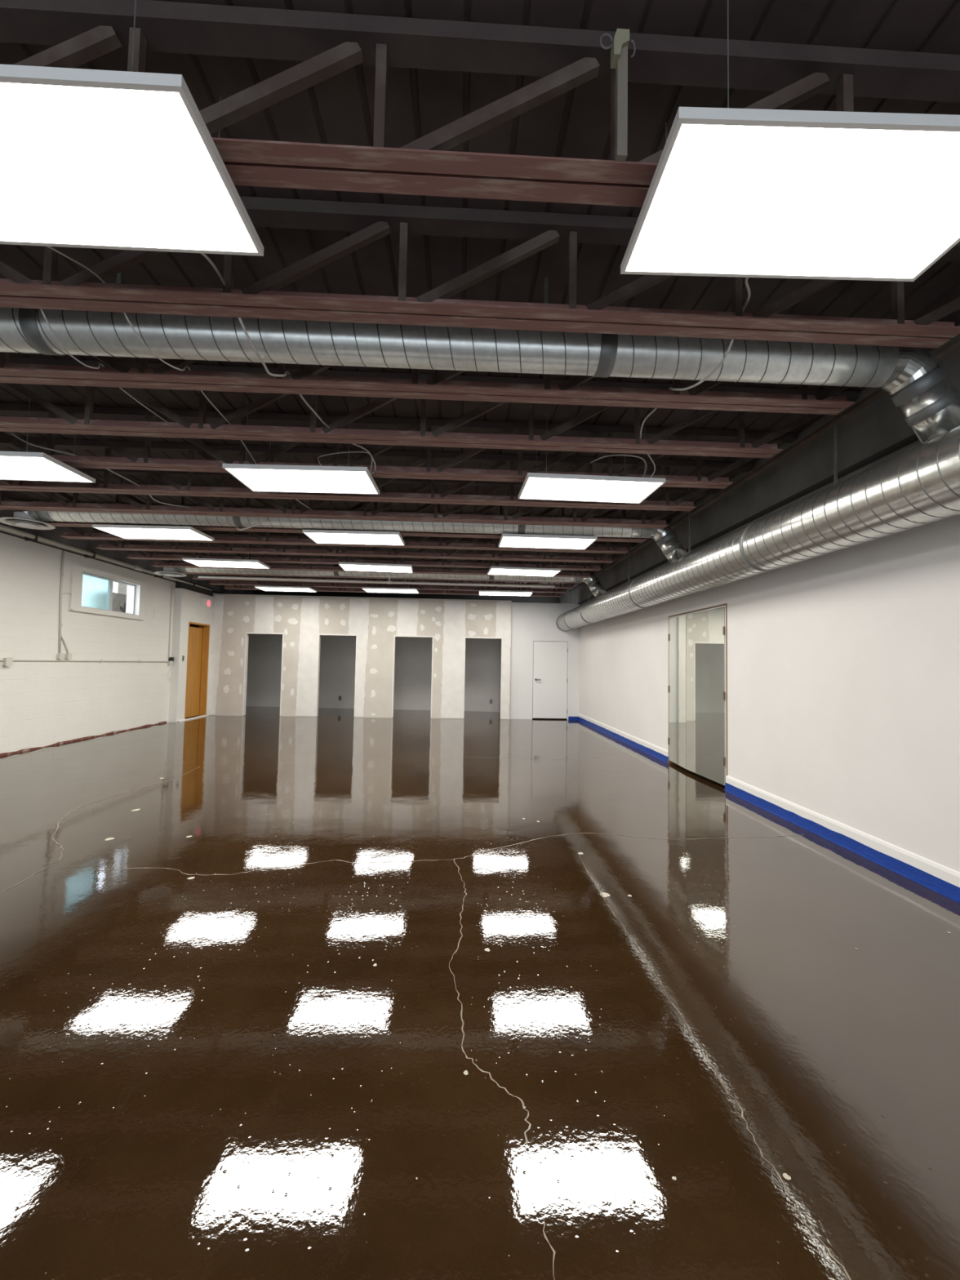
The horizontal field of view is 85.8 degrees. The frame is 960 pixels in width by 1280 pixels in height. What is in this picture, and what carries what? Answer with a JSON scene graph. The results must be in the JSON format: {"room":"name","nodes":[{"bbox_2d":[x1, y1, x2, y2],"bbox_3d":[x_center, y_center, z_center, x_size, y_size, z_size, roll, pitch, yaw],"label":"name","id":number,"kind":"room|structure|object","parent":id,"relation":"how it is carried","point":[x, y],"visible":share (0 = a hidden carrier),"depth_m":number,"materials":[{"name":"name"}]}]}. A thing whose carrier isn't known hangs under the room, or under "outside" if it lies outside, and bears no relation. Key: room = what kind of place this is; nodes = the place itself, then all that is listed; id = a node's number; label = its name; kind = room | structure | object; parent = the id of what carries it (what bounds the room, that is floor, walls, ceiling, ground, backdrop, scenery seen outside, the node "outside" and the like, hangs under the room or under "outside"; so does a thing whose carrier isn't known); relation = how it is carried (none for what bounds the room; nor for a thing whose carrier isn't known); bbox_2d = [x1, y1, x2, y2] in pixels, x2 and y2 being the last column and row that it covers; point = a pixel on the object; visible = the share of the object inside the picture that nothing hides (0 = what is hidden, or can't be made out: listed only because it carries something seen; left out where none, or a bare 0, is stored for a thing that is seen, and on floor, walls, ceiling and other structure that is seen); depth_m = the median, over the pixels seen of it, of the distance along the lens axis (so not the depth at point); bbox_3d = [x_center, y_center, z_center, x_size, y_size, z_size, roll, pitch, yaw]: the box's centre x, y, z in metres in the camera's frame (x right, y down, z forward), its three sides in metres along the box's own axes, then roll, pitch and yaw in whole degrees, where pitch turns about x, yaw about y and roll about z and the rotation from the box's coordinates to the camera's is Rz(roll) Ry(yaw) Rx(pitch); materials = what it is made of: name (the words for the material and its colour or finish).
{"room":"empty commercial space","nodes":[
{"label":"empty commercial space","id":0,"kind":"room"},
{"bbox_2d":[0,499,253,753],"bbox_3d":[-6.696,-0.324,5.353,0.302,3.700,21.200,1,-3,-2],"label":"wall","id":1,"kind":"structure","parent":0,"point":[42,704],"depth_m":8.44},
{"bbox_2d":[2,657,13,666],"bbox_3d":[-6.606,0.304,7.222,0.055,0.122,0.108,1,-3,-2],"label":"junction box","id":2,"kind":"object","parent":1,"relation":"attached to","point":[8,661],"visible":1,"depth_m":7.21,"materials":[{"name":"beige"}]},
{"bbox_2d":[58,550,64,653],"bbox_3d":[-6.633,-0.618,8.194,0.032,1.651,0.068,1,-3,-2],"label":"conduit","id":3,"kind":"object","parent":1,"relation":"attached to","point":[63,551],"visible":1,"depth_m":8.18,"materials":[{"name":"beige"}]},
{"bbox_2d":[0,720,166,755],"bbox_3d":[-6.695,1.641,8.256,0.012,0.040,5.971,1,-3,-2],"label":"baseboard","id":4,"kind":"structure","parent":1,"relation":"attached to","point":[148,725],"depth_m":8.53,"materials":[{"name":"red paint"}]},
{"bbox_2d":[0,659,168,662],"bbox_3d":[-6.656,0.332,8.296,0.026,0.046,5.930,1,-3,-2],"label":"conduit","id":5,"kind":"object","parent":1,"relation":"attached to","point":[100,660],"visible":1,"depth_m":8.77,"materials":[{"name":"beige"}]},
{"bbox_2d":[0,524,212,591],"bbox_3d":[-6.560,-1.456,8.365,0.166,0.106,9.100,1,-3,-2],"label":"pipe","id":6,"kind":"object","parent":1,"relation":"attached to","point":[28,536],"visible":0.91,"depth_m":8.43,"materials":[{"name":"beige"}]},
{"bbox_2d":[68,563,146,620],"bbox_3d":[-6.725,-0.820,9.346,0.180,0.765,1.930,1,-3,-2],"label":"window","id":7,"kind":"structure","parent":1,"relation":"in","point":[90,593],"depth_m":9.11,"materials":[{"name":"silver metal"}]},
{"bbox_2d":[111,591,126,612],"bbox_3d":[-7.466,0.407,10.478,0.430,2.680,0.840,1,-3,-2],"label":"window pane","id":8,"kind":"object","parent":7,"relation":"in","point":[119,601],"visible":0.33,"depth_m":10.38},
{"bbox_2d":[168,585,172,657],"bbox_3d":[-6.763,-0.404,11.290,0.020,1.600,0.030,1,-3,-2],"label":"conduit","id":9,"kind":"object","parent":1,"relation":"attached to","point":[171,585],"visible":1,"depth_m":11.29,"materials":[{"name":"beige"}]},
{"bbox_2d":[168,587,213,722],"bbox_3d":[-6.774,0.359,12.167,0.214,2.955,1.550,1,-3,-2],"label":"wall","id":10,"kind":"structure","parent":0,"point":[188,607],"depth_m":11.55,"materials":[{"name":"paint"}]},
{"bbox_2d":[175,578,213,596],"bbox_3d":[-6.784,-1.225,12.227,0.234,0.215,1.470,1,-3,-2],"label":"beam","id":11,"kind":"structure","parent":10,"relation":"on","point":[180,584],"depth_m":12.04,"materials":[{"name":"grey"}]},
{"bbox_2d":[184,621,209,719],"bbox_3d":[-6.793,0.719,12.210,0.246,2.240,0.990,1,-3,-2],"label":"door","id":12,"kind":"structure","parent":10,"relation":"in","point":[197,675],"depth_m":12.49,"materials":[{"name":"orange wood"}]},
{"bbox_2d":[200,597,212,607],"bbox_3d":[-6.624,-0.906,12.515,0.062,0.200,0.440,1,-3,-2],"label":"exit sign","id":13,"kind":"object","parent":10,"relation":"attached to","point":[205,602],"visible":1,"depth_m":12.45,"materials":[{"name":"white paint"}]},
{"bbox_2d":[208,593,511,719],"bbox_3d":[-3.099,0.428,13.098,7.764,3.035,0.126,1,-3,-2],"label":"wall","id":14,"kind":"structure","parent":0,"point":[375,623],"depth_m":13.05,"materials":[{"name":"grey paint"}]},
{"bbox_2d":[223,684,229,693],"bbox_3d":[-6.322,1.229,12.871,0.140,0.214,0.002,1,-3,-2],"label":"plaster patch","id":15,"kind":"object","parent":14,"relation":"attached to","point":[226,687],"depth_m":12.87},
{"bbox_2d":[223,667,231,675],"bbox_3d":[-6.296,0.785,12.892,0.179,0.178,0.002,1,-3,-2],"label":"plaster patch","id":16,"kind":"object","parent":14,"relation":"attached to","point":[227,671],"depth_m":12.89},
{"bbox_2d":[274,614,281,622],"bbox_3d":[-5.080,-0.545,13.002,0.175,0.184,0.002,1,-3,-2],"label":"drywall patch","id":17,"kind":"object","parent":14,"relation":"attached to","point":[277,618],"depth_m":13.00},
{"bbox_2d":[287,617,297,624],"bbox_3d":[-4.717,-0.479,13.013,0.271,0.174,0.002,1,-3,-2],"label":"plaster patch","id":18,"kind":"object","parent":14,"relation":"attached to","point":[290,620],"depth_m":13.01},
{"bbox_2d":[386,624,395,631],"bbox_3d":[-2.246,-0.296,13.105,0.244,0.177,0.002,1,-3,-2],"label":"plaster patch","id":19,"kind":"object","parent":14,"relation":"attached to","point":[390,628],"depth_m":13.10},
{"bbox_2d":[434,633,440,640],"bbox_3d":[-1.088,-0.067,13.142,0.171,0.193,0.002,1,-3,-2],"label":"plaster patch","id":20,"kind":"object","parent":14,"relation":"attached to","point":[437,636],"depth_m":13.14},
{"bbox_2d":[467,613,475,619],"bbox_3d":[-0.208,-0.600,13.202,0.225,0.166,0.002,1,-3,-2],"label":"drywall patch","id":21,"kind":"object","parent":14,"relation":"attached to","point":[470,615],"depth_m":13.20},
{"bbox_2d":[483,613,493,620],"bbox_3d":[0.212,-0.589,13.219,0.247,0.178,0.002,1,-3,-2],"label":"plaster patch","id":22,"kind":"object","parent":14,"relation":"attached to","point":[486,616],"depth_m":13.22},
{"bbox_2d":[245,634,499,711],"bbox_3d":[-3.407,0.739,15.477,8.295,2.620,0.159,1,-3,3],"label":"wall","id":23,"kind":"structure","parent":0,"point":[413,655],"depth_m":15.37,"materials":[{"name":"paint"}]},
{"bbox_2d":[253,590,559,603],"bbox_3d":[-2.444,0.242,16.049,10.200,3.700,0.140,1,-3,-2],"label":"beam","id":24,"kind":"structure","parent":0,"point":[513,598],"depth_m":16.08,"materials":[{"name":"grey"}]},
{"bbox_2d":[468,630,475,636],"bbox_3d":[-0.202,-0.156,13.182,0.204,0.164,0.002,1,-3,-2],"label":"plaster patch","id":25,"kind":"object","parent":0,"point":[471,633],"depth_m":13.18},
{"bbox_2d":[0,706,959,1279],"bbox_3d":[-3.055,1.676,5.511,12.400,0.152,21.800,1,-3,-2],"label":"floor","id":26,"kind":"structure","parent":0,"point":[334,994],"depth_m":2.03,"materials":[{"name":"brown concrete"}]},
{"bbox_2d":[0,0,959,594],"bbox_3d":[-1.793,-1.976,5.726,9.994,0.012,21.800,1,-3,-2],"label":"roof trusses","id":27,"kind":"structure","parent":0,"point":[340,108],"depth_m":2.51,"materials":[{"name":"paint"}]},
{"bbox_2d":[0,386,95,483],"bbox_3d":[-4.121,-1.771,4.439,1.205,0.600,0.603,1,-3,-3],"label":"ceiling light","id":28,"kind":"object","parent":27,"relation":"hanging from","point":[14,465],"visible":0.86,"depth_m":4.45,"materials":[{"name":"white"}]},
{"bbox_2d":[0,456,90,481],"bbox_3d":[-4.126,-1.477,4.426,1.173,0.001,0.571,1,-3,-3],"label":"diffuser","id":29,"kind":"object","parent":28,"relation":"attached to","point":[11,467],"depth_m":4.48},
{"bbox_2d":[0,0,263,256],"bbox_3d":[-1.443,-1.846,1.738,1.205,0.600,0.603,1,-3,-2],"label":"ceiling light","id":30,"kind":"object","parent":27,"relation":"hanging from","point":[90,158],"visible":1,"depth_m":1.70,"materials":[{"name":"white"}]},
{"bbox_2d":[0,82,257,251],"bbox_3d":[-1.448,-1.552,1.724,1.173,0.001,0.571,1,-3,-2],"label":"diffuser","id":31,"kind":"object","parent":30,"relation":"attached to","point":[78,164],"depth_m":1.71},
{"bbox_2d":[200,253,376,474],"bbox_3d":[-1.112,-1.567,3.341,0.207,0.184,2.629,1,-3,5],"label":"loose cable","id":32,"kind":"object","parent":30,"relation":"hanging from","point":[204,255],"visible":0.75,"depth_m":2.78,"materials":[{"name":"grey plastic"}]},
{"bbox_2d":[92,481,214,541],"bbox_3d":[-4.189,-1.669,6.702,1.205,0.600,0.603,1,-3,-1],"label":"ceiling light","id":33,"kind":"object","parent":27,"relation":"hanging from","point":[125,531],"visible":0.84,"depth_m":6.61,"materials":[{"name":"white"}]},
{"bbox_2d":[96,527,211,540],"bbox_3d":[-4.194,-1.375,6.689,1.173,0.001,0.571,1,-3,-1],"label":"diffuser","id":34,"kind":"object","parent":33,"relation":"attached to","point":[137,533],"depth_m":6.68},
{"bbox_2d":[182,533,270,568],"bbox_3d":[-4.260,-1.576,8.747,1.205,0.600,0.603,1,-3,-4],"label":"ceiling light","id":35,"kind":"object","parent":27,"relation":"hanging from","point":[209,562],"visible":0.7,"depth_m":8.65,"materials":[{"name":"white"}]},
{"bbox_2d":[185,560,267,568],"bbox_3d":[-4.265,-1.283,8.734,1.173,0.001,0.571,1,-3,-4],"label":"diffuser","id":36,"kind":"object","parent":35,"relation":"attached to","point":[201,563],"depth_m":8.74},
{"bbox_2d":[253,575,316,591],"bbox_3d":[-4.390,-1.442,11.747,1.205,0.600,0.603,1,-3,-2],"label":"ceiling light","id":37,"kind":"object","parent":27,"relation":"hanging from","point":[286,588],"visible":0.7,"depth_m":11.62,"materials":[{"name":"white"}]},
{"bbox_2d":[256,586,315,591],"bbox_3d":[-4.395,-1.148,11.734,1.173,0.001,0.571,1,-3,-2],"label":"diffuser","id":38,"kind":"object","parent":37,"relation":"attached to","point":[264,588],"depth_m":11.75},
{"bbox_2d":[222,400,379,494],"bbox_3d":[-1.550,-1.715,4.640,1.205,0.600,0.603,1,-3,-1],"label":"ceiling light","id":39,"kind":"object","parent":27,"relation":"hanging from","point":[348,479],"visible":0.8,"depth_m":4.56,"materials":[{"name":"white"}]},
{"bbox_2d":[226,468,377,493],"bbox_3d":[-1.556,-1.421,4.626,1.173,0.001,0.571,1,-3,-1],"label":"diffuser","id":40,"kind":"object","parent":39,"relation":"attached to","point":[281,480],"depth_m":4.61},
{"bbox_2d":[16,500,670,553],"bbox_3d":[-1.873,-1.631,7.531,9.390,0.505,0.160,1,-3,-2],"label":"joist","id":41,"kind":"object","parent":27,"relation":"attached to","point":[79,534],"visible":0.23,"depth_m":7.51,"materials":[{"name":"red paint"}]},
{"bbox_2d":[4,492,682,542],"bbox_3d":[-1.844,-1.664,6.807,9.390,0.505,0.160,1,-3,-2],"label":"joist","id":42,"kind":"object","parent":27,"relation":"attached to","point":[360,505],"visible":0.14,"depth_m":6.79,"materials":[{"name":"red paint"}]},
{"bbox_2d":[14,478,688,562],"bbox_3d":[-1.479,-1.467,6.468,8.340,0.925,0.250,1,-3,-2],"label":"duct","id":43,"kind":"object","parent":27,"relation":"hanging from","point":[666,539],"visible":0.67,"depth_m":6.39,"materials":[{"name":"metal"}]},
{"bbox_2d":[0,511,55,529],"bbox_3d":[-5.526,-1.461,6.303,0.540,0.140,0.540,1,-3,-2],"label":"diffuser","id":44,"kind":"object","parent":43,"relation":"attached to","point":[20,519],"visible":0.99,"depth_m":6.23,"materials":[{"name":"white paint"}]},
{"bbox_2d":[235,517,265,530],"bbox_3d":[-2.853,-1.502,6.366,0.740,0.318,0.126,-1,-3,32],"label":"loose cable","id":45,"kind":"object","parent":43,"relation":"hanging from","point":[263,518],"visible":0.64,"depth_m":6.25,"materials":[{"name":"grey plastic"}]},
{"bbox_2d":[302,488,404,545],"bbox_3d":[-1.617,-1.619,6.777,1.205,0.600,0.603,1,-3,-1],"label":"ceiling light","id":46,"kind":"object","parent":27,"relation":"hanging from","point":[318,536],"visible":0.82,"depth_m":6.69,"materials":[{"name":"white"}]},
{"bbox_2d":[305,533,403,544],"bbox_3d":[-1.623,-1.325,6.763,1.173,0.001,0.571,1,-3,-1],"label":"diffuser","id":47,"kind":"object","parent":46,"relation":"attached to","point":[336,538],"depth_m":6.76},
{"bbox_2d":[83,527,635,563],"bbox_3d":[-1.903,-1.599,8.255,9.390,0.505,0.160,1,-3,-2],"label":"joist","id":48,"kind":"object","parent":27,"relation":"attached to","point":[167,547],"visible":0.47,"depth_m":8.23,"materials":[{"name":"red paint"}]},
{"bbox_2d":[0,467,719,528],"bbox_3d":[-1.814,-1.696,6.084,9.390,0.505,0.160,1,-3,-2],"label":"joist","id":49,"kind":"object","parent":27,"relation":"attached to","point":[377,514],"visible":0.57,"depth_m":6.07,"materials":[{"name":"red paint"}]},
{"bbox_2d":[10,433,190,507],"bbox_3d":[-3.541,-1.574,5.127,0.195,0.067,2.043,1,-3,9],"label":"loose cable","id":50,"kind":"object","parent":49,"relation":"on","point":[14,435],"visible":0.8,"depth_m":4.55,"materials":[{"name":"grey plastic"}]},
{"bbox_2d":[93,527,636,571],"bbox_3d":[-1.932,-1.566,8.978,9.390,0.505,0.160,1,-3,-2],"label":"joist","id":51,"kind":"object","parent":27,"relation":"attached to","point":[142,555],"visible":0.56,"depth_m":8.96,"materials":[{"name":"red paint"}]},
{"bbox_2d":[125,540,623,577],"bbox_3d":[-1.961,-1.534,9.702,9.390,0.505,0.160,1,-3,-2],"label":"joist","id":52,"kind":"object","parent":27,"relation":"attached to","point":[451,571],"visible":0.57,"depth_m":9.68,"materials":[{"name":"red paint"}]},
{"bbox_2d":[337,557,413,573],"bbox_3d":[-1.763,-1.524,8.896,1.205,0.600,0.603,1,-3,-5],"label":"ceiling light","id":53,"kind":"object","parent":27,"relation":"hanging from","point":[357,566],"visible":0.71,"depth_m":8.79,"materials":[{"name":"white"}]},
{"bbox_2d":[339,564,412,572],"bbox_3d":[-1.769,-1.231,8.883,1.173,0.001,0.571,1,-3,-5],"label":"diffuser","id":54,"kind":"object","parent":53,"relation":"attached to","point":[347,567],"depth_m":8.88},
{"bbox_2d":[0,436,753,511],"bbox_3d":[-1.785,-1.729,5.360,9.390,0.505,0.160,1,-3,-2],"label":"joist","id":55,"kind":"object","parent":27,"relation":"attached to","point":[500,460],"visible":0.68,"depth_m":5.37,"materials":[{"name":"red paint"}]},
{"bbox_2d":[154,551,605,583],"bbox_3d":[-1.991,-1.501,10.426,9.390,0.505,0.160,1,-3,-2],"label":"joist","id":56,"kind":"object","parent":27,"relation":"attached to","point":[157,552],"visible":0.07,"depth_m":10.41,"materials":[{"name":"red paint"}]},
{"bbox_2d":[197,575,555,587],"bbox_3d":[-2.011,-1.195,10.291,7.050,0.150,0.068,1,-3,-2],"label":"pipe","id":57,"kind":"object","parent":56,"relation":"attached to","point":[198,576],"visible":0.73,"depth_m":10.27,"materials":[{"name":"metal"}]},
{"bbox_2d":[169,554,602,588],"bbox_3d":[-2.020,-1.468,11.149,9.390,0.505,0.160,1,-3,-2],"label":"joist","id":58,"kind":"object","parent":27,"relation":"attached to","point":[566,585],"visible":0.22,"depth_m":11.14,"materials":[{"name":"red paint"}]},
{"bbox_2d":[168,545,606,597],"bbox_3d":[-1.750,-1.308,10.066,8.590,0.925,0.250,1,-3,-2],"label":"duct","id":59,"kind":"object","parent":27,"relation":"hanging from","point":[597,588],"visible":0.48,"depth_m":10.00,"materials":[{"name":"metal"}]},
{"bbox_2d":[154,567,186,577],"bbox_3d":[-5.923,-1.304,9.896,0.540,0.140,0.540,1,-3,-2],"label":"diffuser","id":60,"kind":"object","parent":59,"relation":"attached to","point":[167,571],"visible":0.98,"depth_m":9.80,"materials":[{"name":"white paint"}]},
{"bbox_2d":[361,579,419,593],"bbox_3d":[-1.997,-1.402,11.661,1.205,0.600,0.603,1,-3,-1],"label":"ceiling light","id":61,"kind":"object","parent":27,"relation":"hanging from","point":[368,589],"visible":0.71,"depth_m":11.54,"materials":[{"name":"white"}]},
{"bbox_2d":[363,588,417,593],"bbox_3d":[-2.002,-1.109,11.648,1.173,0.001,0.571,1,-3,-1],"label":"diffuser","id":62,"kind":"object","parent":61,"relation":"attached to","point":[366,589],"depth_m":11.66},
{"bbox_2d":[214,574,573,596],"bbox_3d":[-2.079,-1.403,12.597,9.390,0.505,0.160,1,-3,-2],"label":"joist","id":63,"kind":"object","parent":27,"relation":"attached to","point":[226,587],"visible":0.19,"depth_m":12.58,"materials":[{"name":"red paint"}]},
{"bbox_2d":[0,403,797,488],"bbox_3d":[-1.756,-1.761,4.636,9.390,0.505,0.160,1,-3,-2],"label":"joist","id":64,"kind":"object","parent":27,"relation":"attached to","point":[445,471],"visible":0.75,"depth_m":4.65,"materials":[{"name":"red paint"}]},
{"bbox_2d":[47,246,257,464],"bbox_3d":[-1.813,-1.586,3.290,0.195,0.191,2.676,1,-3,-2],"label":"loose cable","id":65,"kind":"object","parent":64,"relation":"on","point":[50,247],"visible":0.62,"depth_m":2.64,"materials":[{"name":"grey plastic"}]},
{"bbox_2d":[317,451,372,472],"bbox_3d":[-1.182,-1.529,4.496,0.505,0.138,0.271,1,-3,-2],"label":"loose cable","id":66,"kind":"object","parent":64,"relation":"hanging from","point":[345,451],"visible":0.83,"depth_m":4.41,"materials":[{"name":"grey plastic"}]},
{"bbox_2d":[208,571,593,593],"bbox_3d":[-2.050,-1.436,11.873,9.390,0.505,0.160,1,-3,-2],"label":"joist","id":67,"kind":"object","parent":27,"relation":"attached to","point":[220,582],"visible":0.41,"depth_m":11.84,"materials":[{"name":"red paint"}]},
{"bbox_2d":[0,357,857,457],"bbox_3d":[-1.726,-1.794,3.913,9.390,0.505,0.160,1,-3,-2],"label":"joist","id":68,"kind":"object","parent":27,"relation":"attached to","point":[220,428],"visible":0.7,"depth_m":3.93,"materials":[{"name":"red paint"}]},
{"bbox_2d":[640,277,751,477],"bbox_3d":[1.279,-1.517,3.434,0.277,0.191,2.648,1,-3,7],"label":"loose cable","id":69,"kind":"object","parent":68,"relation":"hanging from","point":[746,282],"visible":0.67,"depth_m":2.84,"materials":[{"name":"grey plastic"}]},
{"bbox_2d":[0,347,934,414],"bbox_3d":[-1.697,-1.826,3.189,9.390,0.505,0.160,1,-3,-2],"label":"joist","id":70,"kind":"object","parent":27,"relation":"attached to","point":[163,376],"visible":0.4,"depth_m":3.22,"materials":[{"name":"red paint"}]},
{"bbox_2d":[0,0,959,207],"bbox_3d":[-1.638,-1.891,1.742,9.390,0.505,0.160,1,-3,-2],"label":"joist","id":71,"kind":"object","parent":27,"relation":"attached to","point":[80,32],"visible":0.59,"depth_m":1.79,"materials":[{"name":"red paint"}]},
{"bbox_2d":[600,28,635,161],"bbox_3d":[0.455,-1.819,1.728,0.122,0.425,0.042,1,-3,-2],"label":"clamp","id":72,"kind":"object","parent":71,"relation":"attached to","point":[619,51],"visible":1,"depth_m":1.72,"materials":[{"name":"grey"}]},
{"bbox_2d":[0,195,959,348],"bbox_3d":[-1.667,-1.859,2.465,9.390,0.505,0.160,1,-3,-2],"label":"joist","id":73,"kind":"object","parent":27,"relation":"attached to","point":[82,291],"visible":0.72,"depth_m":2.51,"materials":[{"name":"red paint"}]},
{"bbox_2d":[40,308,167,422],"bbox_3d":[-2.285,-1.593,3.179,0.114,0.202,1.490,1,-3,-9],"label":"loose cable","id":74,"kind":"object","parent":73,"relation":"hanging from","point":[41,309],"visible":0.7,"depth_m":2.81,"materials":[{"name":"grey plastic"}]},
{"bbox_2d":[0,271,959,443],"bbox_3d":[-1.271,-1.629,2.837,8.220,0.925,0.250,1,-3,-2],"label":"duct","id":75,"kind":"object","parent":27,"relation":"hanging from","point":[915,382],"visible":0.78,"depth_m":2.81,"materials":[{"name":"metal"}]},
{"bbox_2d":[479,582,533,595],"bbox_3d":[0.582,-1.349,11.796,1.205,0.600,0.603,1,-3,0],"label":"ceiling light","id":76,"kind":"object","parent":27,"relation":"hanging from","point":[495,593],"visible":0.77,"depth_m":11.67,"materials":[{"name":"white"}]},
{"bbox_2d":[479,591,531,595],"bbox_3d":[0.576,-1.056,11.782,1.173,0.001,0.571,1,-3,0],"label":"diffuser","id":77,"kind":"object","parent":76,"relation":"attached to","point":[480,593],"depth_m":11.79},
{"bbox_2d":[487,550,561,577],"bbox_3d":[0.759,-1.473,9.023,1.205,0.600,0.603,1,-3,-5],"label":"ceiling light","id":78,"kind":"object","parent":27,"relation":"hanging from","point":[506,571],"visible":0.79,"depth_m":8.92,"materials":[{"name":"white"}]},
{"bbox_2d":[488,568,559,576],"bbox_3d":[0.754,-1.179,9.010,1.173,0.001,0.571,1,-3,-5],"label":"diffuser","id":79,"kind":"object","parent":78,"relation":"attached to","point":[496,571],"depth_m":9.01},
{"bbox_2d":[497,506,597,549],"bbox_3d":[0.870,-1.572,6.810,1.205,0.600,0.603,1,-3,-3],"label":"ceiling light","id":80,"kind":"object","parent":27,"relation":"hanging from","point":[508,540],"visible":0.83,"depth_m":6.72,"materials":[{"name":"white"}]},
{"bbox_2d":[499,536,594,548],"bbox_3d":[0.865,-1.278,6.797,1.173,0.001,0.571,1,-3,-3],"label":"diffuser","id":81,"kind":"object","parent":80,"relation":"attached to","point":[531,542],"depth_m":6.79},
{"bbox_2d":[517,438,666,503],"bbox_3d":[0.993,-1.664,4.748,1.205,0.600,0.603,1,-3,-4],"label":"ceiling light","id":82,"kind":"object","parent":27,"relation":"hanging from","point":[535,486],"visible":0.88,"depth_m":4.67,"materials":[{"name":"white"}]},
{"bbox_2d":[520,477,662,502],"bbox_3d":[0.988,-1.370,4.734,1.173,0.001,0.571,1,-3,-4],"label":"diffuser","id":83,"kind":"object","parent":82,"relation":"attached to","point":[535,487],"depth_m":4.72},
{"bbox_2d":[590,453,646,477],"bbox_3d":[1.267,-1.477,4.486,0.545,0.143,0.298,2,-3,-26],"label":"loose cable","id":84,"kind":"object","parent":82,"relation":"on","point":[642,459],"visible":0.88,"depth_m":4.36,"materials":[{"name":"grey plastic"}]},
{"bbox_2d":[555,393,959,631],"bbox_3d":[2.574,-1.290,4.315,0.468,1.330,18.270,1,-3,-2],"label":"duct","id":85,"kind":"object","parent":27,"relation":"hanging from","point":[919,486],"visible":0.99,"depth_m":3.71,"materials":[{"name":"metal"}]},
{"bbox_2d":[620,0,959,281],"bbox_3d":[1.183,-1.794,1.825,1.205,0.600,0.603,1,-3,-1],"label":"ceiling light","id":86,"kind":"object","parent":27,"relation":"hanging from","point":[740,193],"visible":1,"depth_m":1.76,"materials":[{"name":"white"}]},
{"bbox_2d":[626,124,959,277],"bbox_3d":[1.178,-1.500,1.811,1.173,0.001,0.571,1,-3,-1],"label":"diffuser","id":87,"kind":"object","parent":86,"relation":"attached to","point":[753,199],"depth_m":1.78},
{"bbox_2d":[498,639,501,713],"bbox_3d":[0.670,0.758,14.284,0.122,2.620,1.970,1,-3,-2],"label":"wall","id":88,"kind":"structure","parent":0,"point":[500,639],"depth_m":14.94,"materials":[{"name":"paint"}]},
{"bbox_2d":[509,602,579,719],"bbox_3d":[1.609,0.543,13.405,1.920,3.005,0.120,1,-3,-2],"label":"wall","id":89,"kind":"structure","parent":0,"point":[531,622],"depth_m":13.36,"materials":[{"name":"paint"}]},
{"bbox_2d":[532,640,569,719],"bbox_3d":[1.833,1.023,13.356,0.951,2.050,0.173,1,-3,-2],"label":"door","id":90,"kind":"structure","parent":89,"relation":"in","point":[551,678],"depth_m":13.34,"materials":[{"name":"white paint"}]},
{"bbox_2d":[559,324,959,871],"bbox_3d":[2.984,-0.126,5.837,0.200,3.700,21.400,1,-3,-2],"label":"wall","id":91,"kind":"structure","parent":0,"point":[843,665],"depth_m":4.31,"materials":[{"name":"paint"}]},
{"bbox_2d":[577,716,667,762],"bbox_3d":[2.633,1.884,10.436,0.023,0.092,5.730,1,-3,-2],"label":"tape","id":92,"kind":"object","parent":91,"relation":"attached to","point":[646,749],"visible":1,"depth_m":9.31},
{"bbox_2d":[577,713,668,762],"bbox_3d":[2.653,1.845,10.456,0.016,0.172,5.735,1,-3,-2],"label":"baseboard","id":93,"kind":"structure","parent":91,"relation":"attached to","point":[657,748],"depth_m":9.28,"materials":[{"name":"white"}]},
{"bbox_2d":[667,603,727,785],"bbox_3d":[2.853,0.690,6.814,0.152,2.155,1.663,1,-3,-2],"label":"mirror","id":94,"kind":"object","parent":91,"relation":"in","point":[697,687],"depth_m":6.58,"materials":[{"name":"silver"}]},
{"bbox_2d":[577,433,919,604],"bbox_3d":[2.948,-1.349,4.338,0.060,0.025,18.300,1,-3,-2],"label":"ledge","id":95,"kind":"object","parent":91,"relation":"attached to","point":[913,438],"visible":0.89,"depth_m":4.68,"materials":[{"name":"grey"}]},
{"bbox_2d":[724,782,959,902],"bbox_3d":[3.036,1.437,0.509,0.024,0.092,10.900,1,-3,-2],"label":"tape","id":96,"kind":"object","parent":91,"relation":"attached to","point":[952,891],"visible":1,"depth_m":3.95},
{"bbox_2d":[725,775,959,887],"bbox_3d":[3.057,1.398,0.505,0.016,0.172,10.885,1,-3,-2],"label":"baseboard","id":97,"kind":"structure","parent":91,"relation":"attached to","point":[945,873],"depth_m":3.94,"materials":[{"name":"white"}]},
{"bbox_3d":[-1.446,-0.708,-5.136,9.944,3.700,0.200,1,-3,-2],"label":"wall","id":98,"kind":"structure","parent":0,"visible":0},
{"bbox_2d":[568,336,959,592],"bbox_3d":[2.724,-1.666,4.343,0.060,0.030,18.300,1,-3,-2],"label":"bridging angle","id":99,"kind":"object","parent":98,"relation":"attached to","point":[954,344],"visible":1,"depth_m":4.43,"materials":[{"name":"paint"}]},
{"label":"outside","id":100,"kind":"structure","parent":0,"visible":0},
{"bbox_2d":[117,582,127,595],"bbox_3d":[-7.408,0.075,11.072,0.680,3.400,0.190,1,-3,-2],"label":"wall","id":101,"kind":"structure","parent":100,"point":[122,588],"depth_m":11.02,"materials":[{"name":"paint"}]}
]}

